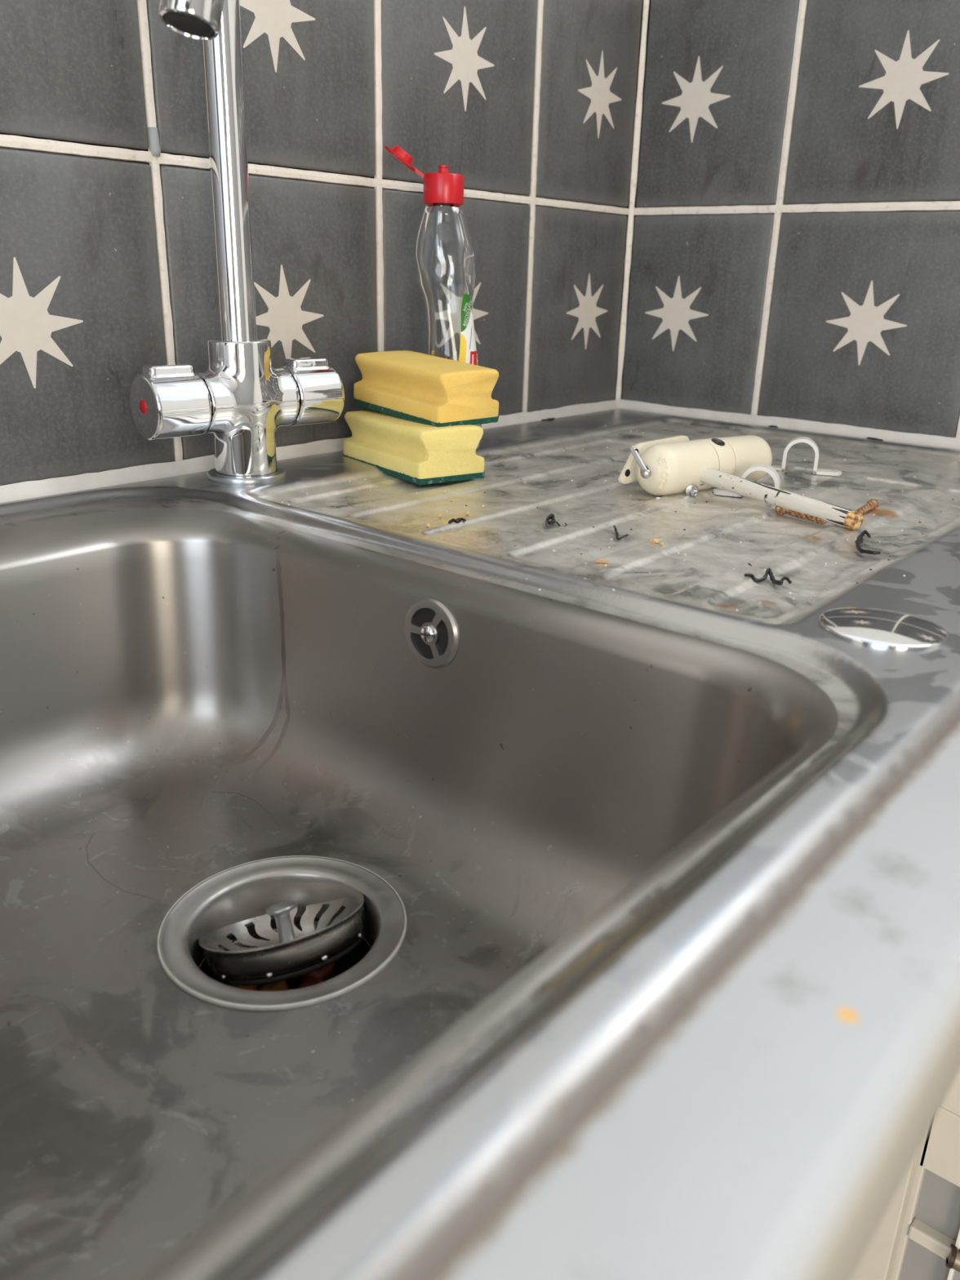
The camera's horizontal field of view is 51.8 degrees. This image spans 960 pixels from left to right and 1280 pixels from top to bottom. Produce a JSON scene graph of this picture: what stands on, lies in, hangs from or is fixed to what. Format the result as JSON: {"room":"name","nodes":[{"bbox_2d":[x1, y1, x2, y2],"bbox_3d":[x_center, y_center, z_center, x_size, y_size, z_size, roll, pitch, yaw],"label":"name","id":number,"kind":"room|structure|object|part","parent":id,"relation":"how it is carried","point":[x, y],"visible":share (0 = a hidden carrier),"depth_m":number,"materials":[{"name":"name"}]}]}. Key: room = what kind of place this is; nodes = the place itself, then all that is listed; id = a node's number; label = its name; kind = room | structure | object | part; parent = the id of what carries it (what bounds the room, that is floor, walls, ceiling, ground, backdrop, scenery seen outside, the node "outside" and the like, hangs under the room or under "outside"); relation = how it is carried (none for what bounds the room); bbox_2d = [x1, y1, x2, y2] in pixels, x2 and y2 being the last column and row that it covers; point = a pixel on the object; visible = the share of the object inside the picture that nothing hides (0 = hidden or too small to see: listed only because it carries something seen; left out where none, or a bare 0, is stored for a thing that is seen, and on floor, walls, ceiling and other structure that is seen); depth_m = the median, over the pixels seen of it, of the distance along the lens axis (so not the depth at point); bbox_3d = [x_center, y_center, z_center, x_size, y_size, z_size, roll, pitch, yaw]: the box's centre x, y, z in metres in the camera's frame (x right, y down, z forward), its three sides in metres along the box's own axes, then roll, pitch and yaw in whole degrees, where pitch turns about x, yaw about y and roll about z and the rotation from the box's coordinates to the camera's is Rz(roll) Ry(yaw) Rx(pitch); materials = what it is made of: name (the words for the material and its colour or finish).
{"room":"kitchen","nodes":[
{"label":"kitchen","id":0,"kind":"room"},
{"bbox_2d":[0,0,648,502],"bbox_3d":[-0.867,-0.198,-0.124,0.070,2.500,3.260,18,26,37],"label":"wall","id":1,"kind":"structure","parent":0,"point":[108,265],"depth_m":0.73,"materials":[{"name":"grey tile"}]},
{"bbox_2d":[614,0,959,449],"bbox_3d":[1.323,-0.232,0.120,3.008,2.500,0.070,18,26,37],"label":"wall","id":2,"kind":"structure","parent":0,"point":[795,264],"depth_m":0.94,"materials":[{"name":"grey tile"}]},
{"bbox_3d":[0.249,1.378,-0.610,3.120,0.060,3.320,18,26,37],"label":"floor","id":3,"kind":"structure","parent":0,"visible":0},
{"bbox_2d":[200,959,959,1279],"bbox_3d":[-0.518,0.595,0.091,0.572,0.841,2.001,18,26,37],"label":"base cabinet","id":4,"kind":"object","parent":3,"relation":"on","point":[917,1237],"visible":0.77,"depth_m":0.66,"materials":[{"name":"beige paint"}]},
{"bbox_2d":[429,719,959,1279],"bbox_3d":[-0.395,0.132,0.082,0.582,0.036,2.398,18,26,37],"label":"countertop","id":5,"kind":"structure","parent":4,"relation":"on","point":[772,1128],"depth_m":0.19,"materials":[{"name":"white laminate"}]},
{"bbox_2d":[0,408,959,1279],"bbox_3d":[0.030,0.022,0.616,0.535,0.203,1.013,18,26,37],"label":"sink","id":6,"kind":"object","parent":5,"relation":"in","point":[558,812],"visible":0.88,"depth_m":0.47,"materials":[{"name":"metal"}]},
{"bbox_2d":[128,0,344,485],"bbox_3d":[-0.161,-0.286,0.547,0.125,0.422,0.273,2,20,3],"label":"tap","id":7,"kind":"object","parent":6,"relation":"on","point":[240,399],"visible":1,"depth_m":0.63,"materials":[{"name":"silver metal"}]},
{"bbox_3d":[-0.199,-0.153,0.634,0.037,0.046,0.040,-17,28,-41],"label":"handle","id":8,"kind":"part","parent":7,"relation":"part of","materials":[{"name":"silver metal"}]},
{"bbox_3d":[-0.135,-0.319,0.507,0.032,0.330,0.221,-3,21,-11],"label":"spout","id":9,"kind":"part","parent":7,"relation":"part of","materials":[{"name":"silver metal"}]},
{"bbox_3d":[-0.123,-0.177,0.703,0.037,0.046,0.040,-17,28,-41],"label":"handle","id":10,"kind":"part","parent":7,"relation":"part of","materials":[{"name":"silver metal"}]},
{"bbox_2d":[229,984,260,991],"bbox_3d":[-0.113,0.166,0.474,0.014,0.012,0.016,0,20,-4],"label":"scrap","id":11,"kind":"object","parent":6,"relation":"on","point":[255,988],"visible":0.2,"depth_m":0.47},
{"bbox_2d":[257,979,289,991],"bbox_3d":[-0.099,0.168,0.473,0.011,0.010,0.014,10,22,22],"label":"scrap","id":12,"kind":"object","parent":6,"relation":"on","point":[282,985],"visible":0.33,"depth_m":0.47,"materials":[{"name":"brown food"}]},
{"bbox_2d":[198,892,365,986],"bbox_3d":[-0.095,0.143,0.484,0.078,0.045,0.080,18,26,37],"label":"strainer","id":13,"kind":"object","parent":6,"relation":"on","point":[290,950],"visible":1,"depth_m":0.46,"materials":[{"name":"metal"}]},
{"bbox_3d":[-0.096,0.139,0.484,0.018,0.024,0.015,18,26,37],"label":"knob","id":14,"kind":"part","parent":13,"relation":"part of","materials":[{"name":"silver metal"}]},
{"bbox_2d":[299,975,324,988],"bbox_3d":[-0.081,0.169,0.477,0.011,0.010,0.010,8,21,18],"label":"scrap","id":15,"kind":"object","parent":6,"relation":"on","point":[307,981],"visible":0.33,"depth_m":0.47,"materials":[{"name":"red food"}]},
{"bbox_2d":[301,961,335,981],"bbox_3d":[-0.079,0.162,0.485,0.014,0.013,0.014,18,26,37],"label":"scrap","id":16,"kind":"object","parent":6,"relation":"on","point":[325,972],"visible":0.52,"depth_m":0.48,"materials":[{"name":"red food"}]},
{"bbox_2d":[342,409,484,484],"bbox_3d":[-0.052,-0.148,0.747,0.057,0.038,0.113,-13,25,-33],"label":"sponge","id":17,"kind":"object","parent":6,"relation":"on","point":[414,452],"visible":0.94,"depth_m":0.71,"materials":[{"name":"yellow plastic"}]},
{"bbox_2d":[353,350,498,426],"bbox_3d":[-0.042,-0.192,0.750,0.057,0.045,0.112,-15,26,-38],"label":"sponge","id":18,"kind":"object","parent":17,"relation":"on","point":[416,387],"visible":1,"depth_m":0.72,"materials":[{"name":"yellow plastic"}]},
{"bbox_2d":[384,145,481,449],"bbox_3d":[-0.035,-0.266,0.785,0.078,0.226,0.042,-2,21,-9],"label":"bottle","id":19,"kind":"object","parent":6,"relation":"on","point":[445,257],"visible":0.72,"depth_m":0.76,"materials":[{"name":"clear plastic"}]},
{"bbox_3d":[-0.058,-0.362,0.749,0.030,0.022,0.029,18,26,37],"label":"lid","id":20,"kind":"part","parent":19,"relation":"part of","materials":[{"name":"red plastic"}]},
{"bbox_2d":[448,517,466,523],"bbox_3d":[-0.015,-0.072,0.600,0.015,0.004,0.007,-15,26,-38],"label":"scrap","id":21,"kind":"object","parent":6,"relation":"on","point":[458,520],"visible":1,"depth_m":0.60,"materials":[{"name":"black"}]},
{"bbox_2d":[541,417,555,420],"bbox_3d":[0.070,-0.222,0.998,0.004,0.004,0.020,19,27,39],"label":"scrap","id":22,"kind":"object","parent":6,"relation":"on","point":[548,419],"visible":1,"depth_m":0.99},
{"bbox_2d":[545,513,555,525],"bbox_3d":[0.043,-0.073,0.606,0.006,0.004,0.021,3,20,4],"label":"scrap","id":23,"kind":"object","parent":6,"relation":"on","point":[552,516],"visible":1,"depth_m":0.60,"materials":[{"name":"black"}]},
{"bbox_2d":[280,430,915,610],"bbox_3d":[0.131,-0.104,0.693,0.395,0.007,0.481,18,26,37],"label":"white specks","id":24,"kind":"object","parent":6,"relation":"on","point":[630,430],"visible":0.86,"depth_m":0.58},
{"bbox_2d":[595,560,608,563],"bbox_3d":[0.064,-0.041,0.521,0.006,0.001,0.002,5,21,9],"label":"splinter","id":25,"kind":"object","parent":6,"relation":"on","point":[597,561],"visible":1,"depth_m":0.52,"materials":[{"name":"orange wood"}]},
{"bbox_2d":[613,525,628,540],"bbox_3d":[0.083,-0.064,0.585,0.007,0.003,0.028,3,20,3],"label":"scrap","id":26,"kind":"object","parent":6,"relation":"on","point":[618,538],"visible":1,"depth_m":0.57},
{"bbox_2d":[651,538,660,543],"bbox_3d":[0.100,-0.056,0.562,0.005,0.003,0.004,18,26,37],"label":"crumb","id":27,"kind":"object","parent":6,"relation":"on","point":[654,540],"visible":1,"depth_m":0.56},
{"bbox_2d":[684,484,697,496],"bbox_3d":[0.148,-0.103,0.686,0.009,0.009,0.007,-4,21,-14],"label":"bolt","id":28,"kind":"object","parent":6,"relation":"on","point":[691,490],"visible":1,"depth_m":0.69,"materials":[{"name":"metal"}]},
{"bbox_2d":[450,470,953,583],"bbox_3d":[0.145,-0.091,0.662,0.300,0.005,0.343,18,26,37],"label":"black specks","id":29,"kind":"object","parent":6,"relation":"on","point":[782,470],"visible":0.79,"depth_m":0.64,"materials":[{"name":"black"}]},
{"bbox_2d":[617,435,862,529],"bbox_3d":[0.198,-0.115,0.683,0.170,0.037,0.119,18,26,37],"label":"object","id":30,"kind":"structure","parent":6,"relation":"on","point":[675,463],"depth_m":0.68,"materials":[{"name":"beige plastic"}]},
{"bbox_2d":[630,445,651,478],"bbox_3d":[0.109,-0.122,0.679,0.006,0.014,0.054,0,20,-5],"label":"screw","id":31,"kind":"object","parent":30,"relation":"attached to","point":[646,473],"visible":1,"depth_m":0.67,"materials":[{"name":"metal"}]},
{"bbox_3d":[0.129,-0.131,0.713,0.075,0.029,0.005,-14,26,-36],"label":"mounting plate","id":32,"kind":"part","parent":30,"relation":"part of","materials":[{"name":"beige plastic"}]},
{"bbox_3d":[0.190,-0.096,0.651,0.011,0.011,0.136,-13,29,-35],"label":"rod","id":33,"kind":"part","parent":30,"relation":"part of","materials":[{"name":"beige paint"}]},
{"bbox_2d":[712,463,780,497],"bbox_3d":[0.193,-0.112,0.694,0.057,0.022,0.012,9,22,19],"label":"clip","id":34,"kind":"object","parent":6,"relation":"on","point":[771,471],"visible":0.61,"depth_m":0.69,"materials":[{"name":"white plastic"}]},
{"bbox_2d":[744,567,791,585],"bbox_3d":[0.147,-0.031,0.499,0.019,0.005,0.020,-12,24,-33],"label":"scrap","id":35,"kind":"object","parent":6,"relation":"on","point":[774,581],"visible":1,"depth_m":0.50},
{"bbox_2d":[775,505,826,524],"bbox_3d":[0.206,-0.081,0.632,0.010,0.010,0.038,-11,24,-30],"label":"bolt","id":36,"kind":"object","parent":6,"relation":"on","point":[779,510],"visible":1,"depth_m":0.63,"materials":[{"name":"metal"}]},
{"bbox_2d":[770,436,841,475],"bbox_3d":[0.257,-0.147,0.788,0.063,0.027,0.012,8,21,17],"label":"clip","id":37,"kind":"object","parent":6,"relation":"on","point":[801,439],"visible":0.75,"depth_m":0.78,"materials":[{"name":"white plastic"}]},
{"bbox_2d":[855,498,879,515],"bbox_3d":[0.250,-0.085,0.646,0.008,0.008,0.042,18,26,37],"label":"bolt","id":38,"kind":"object","parent":6,"relation":"on","point":[873,504],"visible":0.65,"depth_m":0.65,"materials":[{"name":"metal"}]},
{"bbox_2d":[854,529,880,555],"bbox_3d":[0.223,-0.056,0.573,0.011,0.005,0.051,6,21,12],"label":"scrap","id":39,"kind":"object","parent":6,"relation":"on","point":[860,540],"visible":1,"depth_m":0.56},
{"bbox_2d":[866,436,883,440],"bbox_3d":[0.370,-0.188,0.927,0.003,0.004,0.017,-13,25,-34],"label":"scrap","id":40,"kind":"object","parent":6,"relation":"on","point":[867,437],"visible":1,"depth_m":0.93,"materials":[{"name":"black"}]},
{"bbox_3d":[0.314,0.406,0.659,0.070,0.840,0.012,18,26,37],"label":"door","id":41,"kind":"part","parent":4,"relation":"part of","materials":[{"name":"beige paint"}]},
{"bbox_3d":[0.319,0.446,0.676,0.060,0.074,0.004,18,26,37],"label":"panel","id":42,"kind":"part","parent":4,"relation":"part of","materials":[{"name":"white wood"}]},
{"bbox_3d":[0.320,0.377,0.650,0.060,0.050,0.004,18,26,37],"label":"panel","id":43,"kind":"part","parent":4,"relation":"part of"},
{"bbox_3d":[0.318,0.419,0.660,0.007,0.135,0.009,18,26,37],"label":"bead moulding","id":44,"kind":"part","parent":4,"relation":"part of","materials":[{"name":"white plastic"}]}
]}

